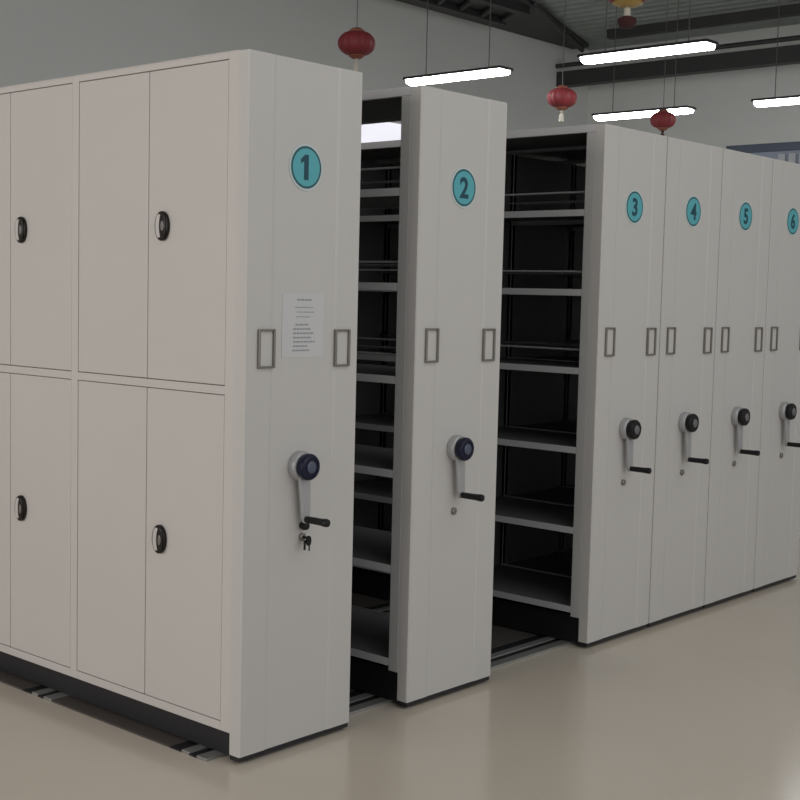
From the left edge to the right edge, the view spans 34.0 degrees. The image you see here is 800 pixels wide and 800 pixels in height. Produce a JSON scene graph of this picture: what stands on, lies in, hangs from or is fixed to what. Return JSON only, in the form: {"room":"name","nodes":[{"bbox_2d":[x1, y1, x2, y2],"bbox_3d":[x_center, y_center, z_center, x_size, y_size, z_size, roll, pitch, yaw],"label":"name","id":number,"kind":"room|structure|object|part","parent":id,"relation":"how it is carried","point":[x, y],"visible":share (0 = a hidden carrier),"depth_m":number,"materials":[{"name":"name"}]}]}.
{"room":"archive storage room","nodes":[
{"label":"archive storage room","id":0,"kind":"room"},
{"bbox_2d":[0,0,589,130],"bbox_3d":[-4.460,-1.703,9.612,0.200,4.810,20.900,5,6,41],"label":"wall","id":1,"kind":"structure","parent":0,"point":[41,40],"depth_m":13.10,"materials":[{"name":"grey paint"}]},
{"bbox_2d":[361,121,400,142],"bbox_3d":[-0.805,-2.397,13.688,0.080,1.320,2.700,5,6,41],"label":"window","id":2,"kind":"structure","parent":1,"relation":"in","point":[388,131],"depth_m":14.30,"materials":[{"name":"white"}]},
{"bbox_2d":[555,35,799,67],"bbox_3d":[6.048,-3.817,12.896,10.895,0.056,0.056,5,6,41],"label":"roof beam","id":3,"kind":"structure","parent":1,"relation":"attached to","point":[796,37],"depth_m":14.80,"materials":[{"name":"metal"}]},
{"bbox_2d":[556,44,799,87],"bbox_3d":[6.103,-3.661,12.977,10.898,0.180,0.160,5,6,41],"label":"roof beam","id":4,"kind":"structure","parent":1,"relation":"attached to","point":[790,54],"depth_m":15.34,"materials":[{"name":"metal"}]},
{"bbox_2d":[0,531,799,799],"bbox_3d":[1.284,1.289,4.698,15.700,0.100,20.900,5,6,41],"label":"floor","id":5,"kind":"structure","parent":0,"point":[704,703],"depth_m":4.68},
{"bbox_2d":[0,591,389,690],"bbox_3d":[-0.226,1.012,7.056,0.686,0.006,4.550,5,6,41],"label":"board","id":6,"kind":"object","parent":5,"relation":"on","point":[358,599],"visible":0.18,"depth_m":5.35,"materials":[{"name":"metal"}]},
{"bbox_2d":[23,602,389,700],"bbox_3d":[0.103,1.041,6.766,0.190,0.010,4.550,5,6,41],"label":"floor track","id":7,"kind":"object","parent":5,"relation":"on","point":[44,692],"visible":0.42,"depth_m":5.12,"materials":[{"name":"metal"}]},
{"bbox_2d":[51,624,537,747],"bbox_3d":[0.444,1.075,6.466,0.716,0.006,4.550,5,6,41],"label":"board","id":8,"kind":"object","parent":5,"relation":"on","point":[501,635],"visible":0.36,"depth_m":4.86,"materials":[{"name":"metal"}]},
{"bbox_2d":[170,634,573,760],"bbox_3d":[0.784,1.105,6.166,0.190,0.010,4.550,5,6,41],"label":"floor track","id":9,"kind":"object","parent":5,"relation":"on","point":[359,701],"visible":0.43,"depth_m":5.65,"materials":[{"name":"metal"}]},
{"bbox_2d":[0,49,362,762],"bbox_3d":[-1.615,-0.087,5.589,3.681,2.344,0.553,5,6,41],"label":"storage cabinet","id":10,"kind":"object","parent":9,"relation":"on","point":[177,489],"visible":1,"depth_m":4.57,"materials":[{"name":"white metal"}]},
{"bbox_3d":[-1.703,0.429,5.369,0.410,1.102,0.019,5,6,41],"label":"door","id":11,"kind":"part","parent":10,"relation":"part of","materials":[{"name":"grey paint"}]},
{"bbox_3d":[-1.677,-0.681,5.281,0.410,1.060,0.019,5,6,41],"label":"door","id":12,"kind":"part","parent":10,"relation":"part of","materials":[{"name":"grey paint"}]},
{"bbox_2d":[15,498,18,517],"bbox_3d":[-1.506,0.426,5.162,0.036,0.082,0.004,5,6,41],"label":"handle","id":13,"kind":"object","parent":10,"relation":"on","point":[16,499],"depth_m":5.16,"materials":[{"name":"metal"}]},
{"bbox_2d":[15,219,18,239],"bbox_3d":[-1.480,-0.659,5.075,0.036,0.082,0.004,5,6,41],"label":"handle","id":14,"kind":"object","parent":10,"relation":"on","point":[16,220],"depth_m":5.08,"materials":[{"name":"metal"}]},
{"bbox_3d":[-1.490,0.427,5.146,0.035,0.090,0.006,5,6,41],"label":"lock dish","id":15,"kind":"part","parent":10,"relation":"part of","materials":[{"name":"plastic"}]},
{"bbox_3d":[-1.465,-0.658,5.060,0.035,0.090,0.006,5,6,41],"label":"lock dish","id":16,"kind":"part","parent":10,"relation":"part of","materials":[{"name":"plastic"}]},
{"bbox_3d":[-1.393,0.458,5.096,0.411,1.102,0.019,5,6,41],"label":"door","id":17,"kind":"part","parent":10,"relation":"part of","materials":[{"name":"grey paint"}]},
{"bbox_3d":[-1.367,-0.652,5.008,0.411,1.060,0.019,5,6,41],"label":"door","id":18,"kind":"part","parent":10,"relation":"part of","materials":[{"name":"grey paint"}]},
{"bbox_3d":[-1.052,0.490,4.796,0.410,1.102,0.019,5,6,41],"label":"door","id":19,"kind":"part","parent":10,"relation":"part of","materials":[{"name":"grey paint"}]},
{"bbox_3d":[-1.026,-0.620,4.707,0.410,1.060,0.019,5,6,41],"label":"door","id":20,"kind":"part","parent":10,"relation":"part of","materials":[{"name":"grey paint"}]},
{"bbox_3d":[-1.677,-0.139,5.654,3.495,2.254,0.532,5,6,41],"label":"frame","id":21,"kind":"part","parent":10,"relation":"part of","materials":[{"name":"grey paint"}]},
{"bbox_2d":[152,528,156,550],"bbox_3d":[-0.855,0.487,4.588,0.036,0.082,0.004,5,6,41],"label":"handle","id":22,"kind":"object","parent":10,"relation":"on","point":[154,530],"depth_m":4.59,"materials":[{"name":"metal"}]},
{"bbox_2d":[155,214,159,237],"bbox_3d":[-0.829,-0.598,4.502,0.036,0.082,0.004,5,6,41],"label":"handle","id":23,"kind":"object","parent":10,"relation":"on","point":[157,216],"depth_m":4.50,"materials":[{"name":"metal"}]},
{"bbox_3d":[-0.839,0.489,4.573,0.035,0.090,0.006,5,6,41],"label":"lock dish","id":24,"kind":"part","parent":10,"relation":"part of","materials":[{"name":"plastic"}]},
{"bbox_3d":[-0.813,-0.597,4.486,0.035,0.090,0.006,5,6,41],"label":"lock dish","id":25,"kind":"part","parent":10,"relation":"part of","materials":[{"name":"plastic"}]},
{"bbox_3d":[-0.742,0.519,4.523,0.411,1.102,0.019,5,6,41],"label":"door","id":26,"kind":"part","parent":10,"relation":"part of","materials":[{"name":"grey paint"}]},
{"bbox_3d":[-0.716,-0.591,4.434,0.411,1.060,0.019,5,6,41],"label":"door","id":27,"kind":"part","parent":10,"relation":"part of","materials":[{"name":"grey paint"}]},
{"bbox_3d":[-0.441,-0.169,4.322,0.013,0.130,0.074,5,6,41],"label":"pull handle","id":28,"kind":"part","parent":10,"relation":"part of","materials":[{"name":"grey metal"}]},
{"bbox_3d":[-0.444,-0.170,4.325,0.004,0.115,0.059,5,6,41],"label":"pull plate","id":29,"kind":"part","parent":10,"relation":"part of","materials":[{"name":"metal"}]},
{"bbox_3d":[-0.350,0.023,4.489,0.050,2.322,0.532,5,6,41],"label":"panel","id":30,"kind":"part","parent":10,"relation":"part of","materials":[{"name":"metal"}]},
{"bbox_2d":[281,293,323,357],"bbox_3d":[-0.329,-0.252,4.448,0.002,0.215,0.196,5,6,41],"label":"paper notice","id":31,"kind":"object","parent":10,"relation":"attached to","point":[302,314],"visible":1,"depth_m":4.45,"materials":[{"name":"paper"}]},
{"bbox_3d":[-0.328,0.334,4.471,0.014,0.177,0.056,5,6,41],"label":"arm","id":32,"kind":"part","parent":10,"relation":"part of","materials":[{"name":"silver metal"}]},
{"bbox_3d":[-0.328,0.432,4.502,0.028,0.031,0.031,5,6,41],"label":"lock knob","id":33,"kind":"part","parent":10,"relation":"part of","materials":[{"name":"black plastic"}]},
{"bbox_3d":[-0.203,-0.183,4.591,0.013,0.130,0.074,5,6,41],"label":"pull handle","id":34,"kind":"part","parent":10,"relation":"part of","materials":[{"name":"grey metal"}]},
{"bbox_3d":[-0.206,-0.183,4.594,0.004,0.115,0.059,5,6,41],"label":"pull plate","id":35,"kind":"part","parent":10,"relation":"part of","materials":[{"name":"metal"}]},
{"bbox_2d":[350,85,506,706],"bbox_3d":[-1.049,-0.124,6.228,3.681,2.342,0.526,5,6,41],"label":"shelving unit","id":36,"kind":"object","parent":9,"relation":"on","point":[434,640],"visible":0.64,"depth_m":5.07,"materials":[{"name":"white metal"}]},
{"bbox_3d":[-0.168,0.971,5.511,0.794,0.029,0.526,5,6,41],"label":"shelf","id":37,"kind":"part","parent":36,"relation":"part of","materials":[{"name":"metal"}]},
{"bbox_3d":[-0.159,0.608,5.482,0.794,0.029,0.526,5,6,41],"label":"shelf","id":38,"kind":"part","parent":36,"relation":"part of","materials":[{"name":"metal"}]},
{"bbox_3d":[-0.150,0.243,5.453,0.794,0.029,0.526,5,6,41],"label":"shelf","id":39,"kind":"part","parent":36,"relation":"part of","materials":[{"name":"metal"}]},
{"bbox_3d":[-0.142,-0.115,5.425,0.794,0.029,0.526,5,6,41],"label":"shelf","id":40,"kind":"part","parent":36,"relation":"part of","materials":[{"name":"metal"}]},
{"bbox_3d":[0.011,-0.219,5.587,0.794,0.009,0.009,5,6,41],"label":"retaining rod","id":41,"kind":"part","parent":36,"relation":"part of","materials":[{"name":"silver metal"}]},
{"bbox_3d":[-0.290,-0.199,5.247,0.794,0.009,0.009,5,6,41],"label":"retaining rod","id":42,"kind":"part","parent":36,"relation":"part of","materials":[{"name":"silver metal"}]},
{"bbox_3d":[-0.134,-0.466,5.397,0.794,0.029,0.526,5,6,41],"label":"shelf","id":43,"kind":"part","parent":36,"relation":"part of","materials":[{"name":"metal"}]},
{"bbox_3d":[0.019,-0.571,5.559,0.794,0.009,0.009,5,6,41],"label":"retaining rod","id":44,"kind":"part","parent":36,"relation":"part of","materials":[{"name":"silver metal"}]},
{"bbox_3d":[-0.282,-0.551,5.219,0.794,0.009,0.009,5,6,41],"label":"retaining rod","id":45,"kind":"part","parent":36,"relation":"part of","materials":[{"name":"silver metal"}]},
{"bbox_3d":[-0.125,-0.821,5.368,0.794,0.029,0.526,5,6,41],"label":"shelf","id":46,"kind":"part","parent":36,"relation":"part of","materials":[{"name":"metal"}]},
{"bbox_3d":[0.028,-0.925,5.531,0.794,0.009,0.009,5,6,41],"label":"retaining rod","id":47,"kind":"part","parent":36,"relation":"part of","materials":[{"name":"silver metal"}]},
{"bbox_3d":[-0.274,-0.905,5.191,0.794,0.009,0.009,5,6,41],"label":"retaining rod","id":48,"kind":"part","parent":36,"relation":"part of","materials":[{"name":"silver metal"}]},
{"bbox_3d":[-1.091,-1.284,6.197,3.494,0.018,0.488,5,6,41],"label":"panel","id":49,"kind":"part","parent":36,"relation":"part of","materials":[{"name":"metal"}]},
{"bbox_3d":[-1.091,-1.280,6.198,3.494,0.034,0.525,5,6,41],"label":"rail","id":50,"kind":"part","parent":36,"relation":"part of","materials":[{"name":"metal"}]},
{"bbox_3d":[0.156,-0.055,5.164,0.003,2.170,0.525,5,6,41],"label":"partition panel","id":51,"kind":"part","parent":36,"relation":"part of","materials":[{"name":"metal"}]},
{"bbox_3d":[0.120,-0.206,4.956,0.013,0.130,0.074,5,6,41],"label":"pull handle","id":52,"kind":"part","parent":36,"relation":"part of","materials":[{"name":"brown metal"}]},
{"bbox_3d":[0.117,-0.207,4.959,0.004,0.115,0.059,5,6,41],"label":"pull plate","id":53,"kind":"part","parent":36,"relation":"part of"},
{"bbox_3d":[0.209,-0.014,5.120,0.050,2.322,0.525,5,6,41],"label":"panel","id":54,"kind":"part","parent":36,"relation":"part of","materials":[{"name":"metal"}]},
{"bbox_3d":[0.233,0.297,5.105,0.014,0.177,0.056,5,6,41],"label":"arm","id":55,"kind":"part","parent":36,"relation":"part of","materials":[{"name":"silver metal"}]},
{"bbox_3d":[0.354,-0.220,5.220,0.013,0.130,0.074,5,6,41],"label":"pull handle","id":56,"kind":"part","parent":36,"relation":"part of","materials":[{"name":"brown metal"}]},
{"bbox_3d":[0.350,-0.220,5.222,0.004,0.115,0.059,5,6,41],"label":"pull plate","id":57,"kind":"part","parent":36,"relation":"part of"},
{"bbox_2d":[352,124,666,646],"bbox_3d":[-0.224,-0.178,7.158,3.681,2.342,0.532,5,6,41],"label":"shelving unit","id":58,"kind":"object","parent":5,"relation":"on","point":[605,597],"visible":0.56,"depth_m":6.08,"materials":[{"name":"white metal"}]},
{"bbox_3d":[-0.278,-0.227,7.203,0.030,2.170,0.531,5,6,41],"label":"partition panel","id":59,"kind":"part","parent":58,"relation":"part of","materials":[{"name":"metal"}]},
{"bbox_3d":[0.022,0.857,7.000,0.839,0.029,0.532,5,6,41],"label":"shelf","id":60,"kind":"part","parent":58,"relation":"part of","materials":[{"name":"metal"}]},
{"bbox_3d":[0.031,0.494,6.971,0.839,0.029,0.532,5,6,41],"label":"shelf","id":61,"kind":"part","parent":58,"relation":"part of","materials":[{"name":"metal"}]},
{"bbox_3d":[0.040,0.129,6.942,0.839,0.029,0.532,5,6,41],"label":"shelf","id":62,"kind":"part","parent":58,"relation":"part of","materials":[{"name":"metal"}]},
{"bbox_3d":[0.048,-0.229,6.914,0.839,0.029,0.532,5,6,41],"label":"shelf","id":63,"kind":"part","parent":58,"relation":"part of","materials":[{"name":"metal"}]},
{"bbox_3d":[-0.102,-0.313,6.734,0.839,0.009,0.009,5,6,41],"label":"retaining rod","id":64,"kind":"part","parent":58,"relation":"part of","materials":[{"name":"silver metal"}]},
{"bbox_3d":[-0.094,-0.665,6.706,0.839,0.009,0.009,5,6,41],"label":"retaining rod","id":65,"kind":"part","parent":58,"relation":"part of","materials":[{"name":"silver metal"}]},
{"bbox_3d":[0.065,-0.935,6.857,0.839,0.029,0.532,5,6,41],"label":"shelf","id":66,"kind":"part","parent":58,"relation":"part of","materials":[{"name":"metal"}]},
{"bbox_3d":[-0.267,-1.339,7.128,3.494,0.018,0.494,5,6,41],"label":"panel","id":67,"kind":"part","parent":58,"relation":"part of","materials":[{"name":"metal"}]},
{"bbox_3d":[-0.267,-1.335,7.128,3.494,0.034,0.531,5,6,41],"label":"rail","id":68,"kind":"part","parent":58,"relation":"part of","materials":[{"name":"metal"}]},
{"bbox_3d":[0.373,-0.166,6.630,0.030,2.170,0.531,5,6,41],"label":"partition panel","id":69,"kind":"part","parent":58,"relation":"part of","materials":[{"name":"metal"}]},
{"bbox_3d":[0.657,0.916,6.441,0.794,0.029,0.532,5,6,41],"label":"shelf","id":70,"kind":"part","parent":58,"relation":"part of","materials":[{"name":"metal"}]},
{"bbox_3d":[0.665,0.554,6.413,0.794,0.029,0.532,5,6,41],"label":"shelf","id":71,"kind":"part","parent":58,"relation":"part of","materials":[{"name":"metal"}]},
{"bbox_3d":[0.674,0.188,6.383,0.794,0.029,0.532,5,6,41],"label":"shelf","id":72,"kind":"part","parent":58,"relation":"part of","materials":[{"name":"metal"}]},
{"bbox_3d":[0.682,-0.170,6.355,0.794,0.029,0.532,5,6,41],"label":"shelf","id":73,"kind":"part","parent":58,"relation":"part of","materials":[{"name":"metal"}]},
{"bbox_3d":[0.532,-0.254,6.175,0.794,0.009,0.009,5,6,41],"label":"retaining rod","id":74,"kind":"part","parent":58,"relation":"part of","materials":[{"name":"silver metal"}]},
{"bbox_3d":[0.691,-0.521,6.327,0.794,0.029,0.532,5,6,41],"label":"shelf","id":75,"kind":"part","parent":58,"relation":"part of","materials":[{"name":"metal"}]},
{"bbox_3d":[0.540,-0.605,6.147,0.794,0.009,0.009,5,6,41],"label":"retaining rod","id":76,"kind":"part","parent":58,"relation":"part of","materials":[{"name":"silver metal"}]},
{"bbox_3d":[0.838,-0.274,6.520,0.794,0.009,0.009,5,6,41],"label":"retaining rod","id":77,"kind":"part","parent":58,"relation":"part of","materials":[{"name":"silver metal"}]},
{"bbox_3d":[0.699,-0.875,6.299,0.794,0.029,0.532,5,6,41],"label":"shelf","id":78,"kind":"part","parent":58,"relation":"part of","materials":[{"name":"metal"}]},
{"bbox_3d":[0.846,-0.625,6.492,0.794,0.009,0.009,5,6,41],"label":"retaining rod","id":79,"kind":"part","parent":58,"relation":"part of","materials":[{"name":"silver metal"}]},
{"bbox_3d":[0.549,-0.959,6.119,0.794,0.009,0.009,5,6,41],"label":"retaining rod","id":80,"kind":"part","parent":58,"relation":"part of","materials":[{"name":"silver metal"}]},
{"bbox_3d":[0.854,-0.979,6.464,0.794,0.009,0.009,5,6,41],"label":"retaining rod","id":81,"kind":"part","parent":58,"relation":"part of","materials":[{"name":"silver metal"}]},
{"bbox_3d":[0.980,-0.109,6.095,0.003,2.170,0.531,5,6,41],"label":"partition panel","id":82,"kind":"part","parent":58,"relation":"part of","materials":[{"name":"metal"}]},
{"bbox_3d":[0.943,-0.261,5.884,0.013,0.130,0.074,5,6,41],"label":"pull handle","id":83,"kind":"part","parent":58,"relation":"part of","materials":[{"name":"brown metal"}]},
{"bbox_3d":[0.940,-0.261,5.887,0.004,0.115,0.059,5,6,41],"label":"pull plate","id":84,"kind":"part","parent":58,"relation":"part of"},
{"bbox_3d":[1.033,-0.068,6.050,0.050,2.322,0.531,5,6,41],"label":"panel","id":85,"kind":"part","parent":58,"relation":"part of","materials":[{"name":"metal"}]},
{"bbox_3d":[1.056,0.242,6.033,0.014,0.177,0.056,5,6,41],"label":"arm","id":86,"kind":"part","parent":58,"relation":"part of","materials":[{"name":"silver metal"}]},
{"bbox_3d":[1.180,-0.275,6.152,0.013,0.130,0.074,5,6,41],"label":"pull handle","id":87,"kind":"part","parent":58,"relation":"part of","materials":[{"name":"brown metal"}]},
{"bbox_3d":[1.177,-0.275,6.155,0.004,0.115,0.059,5,6,41],"label":"pull plate","id":88,"kind":"part","parent":58,"relation":"part of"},
{"bbox_2d":[380,137,722,625],"bbox_3d":[0.135,-0.202,7.564,3.681,2.342,0.538,5,6,41],"label":"shelving unit","id":89,"kind":"object","parent":5,"relation":"on","point":[535,400],"visible":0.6,"depth_m":6.62,"materials":[{"name":"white metal"}]},
{"bbox_3d":[0.081,-0.251,7.609,0.030,2.170,0.536,5,6,41],"label":"partition panel","id":90,"kind":"part","parent":89,"relation":"part of","materials":[{"name":"metal"}]},
{"bbox_3d":[0.092,-1.363,7.533,3.494,0.018,0.500,5,6,41],"label":"panel","id":91,"kind":"part","parent":89,"relation":"part of","materials":[{"name":"metal"}]},
{"bbox_3d":[0.092,-1.359,7.534,3.494,0.034,0.536,5,6,41],"label":"rail","id":92,"kind":"part","parent":89,"relation":"part of","materials":[{"name":"metal"}]},
{"bbox_3d":[0.732,-0.190,7.035,0.030,2.170,0.536,5,6,41],"label":"partition panel","id":93,"kind":"part","parent":89,"relation":"part of","materials":[{"name":"metal"}]},
{"bbox_3d":[1.016,0.893,6.847,0.794,0.029,0.537,5,6,41],"label":"shelf","id":94,"kind":"part","parent":89,"relation":"part of","materials":[{"name":"metal"}]},
{"bbox_3d":[1.025,0.530,6.818,0.794,0.029,0.537,5,6,41],"label":"shelf","id":95,"kind":"part","parent":89,"relation":"part of","materials":[{"name":"metal"}]},
{"bbox_3d":[1.033,0.165,6.789,0.794,0.029,0.537,5,6,41],"label":"shelf","id":96,"kind":"part","parent":89,"relation":"part of","materials":[{"name":"metal"}]},
{"bbox_3d":[1.042,-0.193,6.761,0.794,0.029,0.537,5,6,41],"label":"shelf","id":97,"kind":"part","parent":89,"relation":"part of","materials":[{"name":"metal"}]},
{"bbox_3d":[1.059,-0.899,6.704,0.794,0.029,0.537,5,6,41],"label":"shelf","id":98,"kind":"part","parent":89,"relation":"part of","materials":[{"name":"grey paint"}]},
{"bbox_3d":[0.889,-0.277,6.579,0.794,0.009,0.009,5,6,41],"label":"retaining rod","id":99,"kind":"part","parent":89,"relation":"part of","materials":[{"name":"silver metal"}]},
{"bbox_3d":[0.906,-0.983,6.522,0.794,0.009,0.009,5,6,41],"label":"retaining rod","id":100,"kind":"part","parent":89,"relation":"part of","materials":[{"name":"silver metal"}]},
{"bbox_3d":[1.207,-0.649,6.899,0.794,0.009,0.009,5,6,41],"label":"retaining rod","id":101,"kind":"part","parent":89,"relation":"part of","materials":[{"name":"silver metal"}]},
{"bbox_3d":[1.300,-0.284,6.288,0.013,0.130,0.074,5,6,41],"label":"pull handle","id":102,"kind":"part","parent":89,"relation":"part of","materials":[{"name":"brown metal"}]},
{"bbox_3d":[1.297,-0.285,6.290,0.004,0.115,0.059,5,6,41],"label":"pull plate","id":103,"kind":"part","parent":89,"relation":"part of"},
{"bbox_3d":[1.392,-0.092,6.456,0.050,2.322,0.536,5,6,41],"label":"panel","id":104,"kind":"part","parent":89,"relation":"part of","materials":[{"name":"metal"}]},
{"bbox_3d":[1.413,0.219,6.437,0.014,0.177,0.056,5,6,41],"label":"arm","id":105,"kind":"part","parent":89,"relation":"part of","materials":[{"name":"silver metal"}]},
{"bbox_3d":[1.541,-0.298,6.560,0.013,0.130,0.074,5,6,41],"label":"pull handle","id":106,"kind":"part","parent":89,"relation":"part of","materials":[{"name":"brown metal"}]},
{"bbox_3d":[1.538,-0.299,6.562,0.004,0.115,0.059,5,6,41],"label":"pull plate","id":107,"kind":"part","parent":89,"relation":"part of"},
{"bbox_2d":[561,148,772,607],"bbox_3d":[0.500,-0.226,7.975,3.681,2.342,0.549,5,6,41],"label":"shelving unit","id":108,"kind":"object","parent":5,"relation":"on","point":[746,186],"visible":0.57,"depth_m":6.86,"materials":[{"name":"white metal"}]},
{"bbox_3d":[1.097,-0.214,7.447,0.030,2.170,0.548,5,6,41],"label":"partition panel","id":109,"kind":"part","parent":108,"relation":"part of","materials":[{"name":"metal"}]},
{"bbox_3d":[1.662,-0.308,6.695,0.013,0.130,0.074,5,6,41],"label":"pull handle","id":110,"kind":"part","parent":108,"relation":"part of","materials":[{"name":"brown metal"}]},
{"bbox_3d":[1.658,-0.309,6.698,0.004,0.115,0.059,5,6,41],"label":"pull plate","id":111,"kind":"part","parent":108,"relation":"part of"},
{"bbox_3d":[1.757,-0.116,6.867,0.050,2.322,0.548,5,6,41],"label":"panel","id":112,"kind":"part","parent":108,"relation":"part of","materials":[{"name":"metal"}]},
{"bbox_3d":[1.774,0.195,6.844,0.014,0.177,0.056,5,6,41],"label":"arm","id":113,"kind":"part","parent":108,"relation":"part of","materials":[{"name":"silver metal"}]},
{"bbox_3d":[1.910,-0.323,6.975,0.013,0.130,0.074,5,6,41],"label":"pull handle","id":114,"kind":"part","parent":108,"relation":"part of","materials":[{"name":"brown metal"}]},
{"bbox_3d":[1.906,-0.323,6.978,0.004,0.115,0.059,5,6,41],"label":"pull plate","id":115,"kind":"part","parent":108,"relation":"part of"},
{"bbox_2d":[752,159,799,591],"bbox_3d":[0.866,-0.251,8.389,3.681,2.342,0.543,5,6,41],"label":"shelving unit","id":116,"kind":"object","parent":5,"relation":"on","point":[778,501],"visible":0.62,"depth_m":7.22,"materials":[{"name":"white metal"}]},
{"bbox_3d":[2.030,-0.333,7.111,0.013,0.130,0.074,5,6,41],"label":"pull handle","id":117,"kind":"part","parent":116,"relation":"part of","materials":[{"name":"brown metal"}]},
{"bbox_3d":[2.027,-0.333,7.114,0.004,0.115,0.059,5,6,41],"label":"pull plate","id":118,"kind":"part","parent":116,"relation":"part of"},
{"bbox_3d":[2.143,0.170,7.260,0.014,0.177,0.056,5,6,41],"label":"arm","id":119,"kind":"part","parent":116,"relation":"part of","materials":[{"name":"silver metal"}]},
{"bbox_2d":[532,0,799,49],"bbox_3d":[-0.284,-3.763,5.791,11.200,0.100,20.900,5,6,41],"label":"ceiling","id":120,"kind":"structure","parent":0,"point":[585,18],"depth_m":14.86,"materials":[{"name":"metal"}]},
{"bbox_2d":[338,0,374,71],"bbox_3d":[-0.283,-3.106,8.972,0.260,1.714,0.260,5,6,41],"label":"lantern","id":121,"kind":"object","parent":120,"relation":"hanging from","point":[356,43],"visible":0.97,"depth_m":8.95,"materials":[{"name":"fabric"}]},
{"bbox_2d":[402,0,513,85],"bbox_3d":[0.510,-3.465,11.404,1.094,1.348,0.200,5,6,41],"label":"hanging lamp","id":122,"kind":"object","parent":120,"relation":"hanging from","point":[492,71],"visible":0.99,"depth_m":11.36,"materials":[{"name":"white"}]},
{"bbox_2d":[405,68,510,85],"bbox_3d":[0.495,-2.815,11.456,1.050,0.044,0.164,5,6,41],"label":"diffuser","id":123,"kind":"object","parent":122,"relation":"attached to","point":[476,73],"depth_m":11.37,"materials":[{"name":"white"}]},
{"bbox_2d":[396,0,588,48],"bbox_3d":[0.742,-4.271,13.947,1.490,0.127,6.100,5,6,41],"label":"roof truss","id":124,"kind":"object","parent":120,"relation":"attached to","point":[519,17],"visible":0.95,"depth_m":14.68,"materials":[{"name":"metal"}]},
{"bbox_2d":[533,2,584,51],"bbox_3d":[1.889,-4.356,15.400,0.070,0.070,2.600,3,5,19],"label":"brace","id":125,"kind":"object","parent":124,"relation":"attached to","point":[536,6],"visible":1,"depth_m":15.11,"materials":[{"name":"metal"}]},
{"bbox_2d":[547,0,576,121],"bbox_3d":[1.406,-3.243,11.191,0.260,1.714,0.260,5,6,41],"label":"lantern","id":126,"kind":"object","parent":120,"relation":"hanging from","point":[562,97],"visible":1,"depth_m":11.17,"materials":[{"name":"fabric"}]},
{"bbox_3d":[1.409,-3.389,11.179,0.006,1.421,0.005,5,6,41],"label":"cord","id":127,"kind":"part","parent":126,"relation":"part of","materials":[{"name":"grey metal"}]},
{"bbox_2d":[607,0,646,28],"bbox_3d":[1.438,-3.091,8.144,0.380,1.531,0.380,5,6,41],"label":"lantern","id":128,"kind":"object","parent":120,"relation":"hanging from","point":[626,21],"visible":1,"depth_m":8.16,"materials":[{"name":"fabric"}]},
{"bbox_2d":[591,0,695,120],"bbox_3d":[2.509,-3.577,13.412,1.124,1.348,0.200,5,6,41],"label":"lamp","id":129,"kind":"object","parent":120,"relation":"hanging from","point":[676,110],"visible":0.85,"depth_m":13.42,"materials":[{"name":"white"}]},
{"bbox_2d":[594,108,693,120],"bbox_3d":[2.493,-2.927,13.463,1.080,0.044,0.164,5,6,41],"label":"diffuser","id":130,"kind":"object","parent":129,"relation":"attached to","point":[641,113],"depth_m":13.44,"materials":[{"name":"white"}]},
{"bbox_2d":[577,0,718,64],"bbox_3d":[1.918,-3.327,10.098,1.144,1.348,0.200,5,6,41],"label":"hanging lamp","id":131,"kind":"object","parent":120,"relation":"hanging from","point":[706,44],"visible":1,"depth_m":10.06,"materials":[{"name":"white"}]},
{"bbox_2d":[580,42,714,64],"bbox_3d":[1.903,-2.677,10.150,1.100,0.044,0.164,5,6,41],"label":"diffuser","id":132,"kind":"object","parent":131,"relation":"attached to","point":[676,47],"depth_m":10.07,"materials":[{"name":"white"}]},
{"bbox_2d":[650,0,675,135],"bbox_3d":[2.515,-3.315,12.402,0.244,1.709,0.244,5,6,41],"label":"lantern","id":133,"kind":"object","parent":120,"relation":"hanging from","point":[663,119],"visible":0.96,"depth_m":12.38,"materials":[{"name":"fabric"}]},
{"bbox_3d":[2.519,-3.456,12.391,0.006,1.426,0.005,5,6,41],"label":"cord","id":134,"kind":"part","parent":133,"relation":"part of","materials":[{"name":"grey metal"}]},
{"bbox_2d":[607,3,799,39],"bbox_3d":[6.256,-4.032,12.431,10.000,0.103,0.120,5,6,41],"label":"roof beam","id":135,"kind":"structure","parent":120,"relation":"attached to","point":[791,10],"depth_m":14.81,"materials":[{"name":"metal"}]},
{"bbox_2d":[751,0,799,106],"bbox_3d":[3.852,-3.446,12.175,1.124,1.348,0.200,5,6,41],"label":"lamp","id":136,"kind":"object","parent":120,"relation":"hanging from","point":[794,99],"visible":1,"depth_m":12.40,"materials":[{"name":"white"}]},
{"bbox_2d":[754,97,799,106],"bbox_3d":[3.837,-2.797,12.227,1.080,0.044,0.164,5,6,41],"label":"diffuser","id":137,"kind":"object","parent":136,"relation":"attached to","point":[771,101],"depth_m":12.38,"materials":[{"name":"white"}]},
{"bbox_2d":[587,24,799,148],"bbox_3d":[8.275,-1.604,12.176,15.500,4.810,0.200,5,6,41],"label":"wall","id":138,"kind":"structure","parent":0,"point":[725,114],"depth_m":15.83,"materials":[{"name":"grey paint"}]},
{"bbox_2d":[726,141,799,163],"bbox_3d":[5.350,-2.008,14.727,3.700,1.870,0.145,5,6,41],"label":"window","id":139,"kind":"structure","parent":138,"relation":"in","point":[785,151],"depth_m":15.43,"materials":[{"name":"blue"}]},
{"bbox_3d":[5.352,-2.008,14.729,3.700,1.870,0.140,5,6,41],"label":"frame","id":140,"kind":"part","parent":139,"relation":"part of","materials":[{"name":"metal"}]},
{"bbox_3d":[5.358,-1.993,14.738,3.580,1.720,0.016,5,6,41],"label":"pane","id":141,"kind":"part","parent":139,"relation":"part of","materials":[{"name":"grey"}]},
{"bbox_2d":[778,153,799,163],"bbox_3d":[5.529,-1.944,14.486,2.945,1.690,0.015,5,6,41],"label":"vertical blind","id":142,"kind":"object","parent":139,"relation":"attached to","point":[792,156],"depth_m":15.29,"materials":[{"name":"fabric"}]}
]}

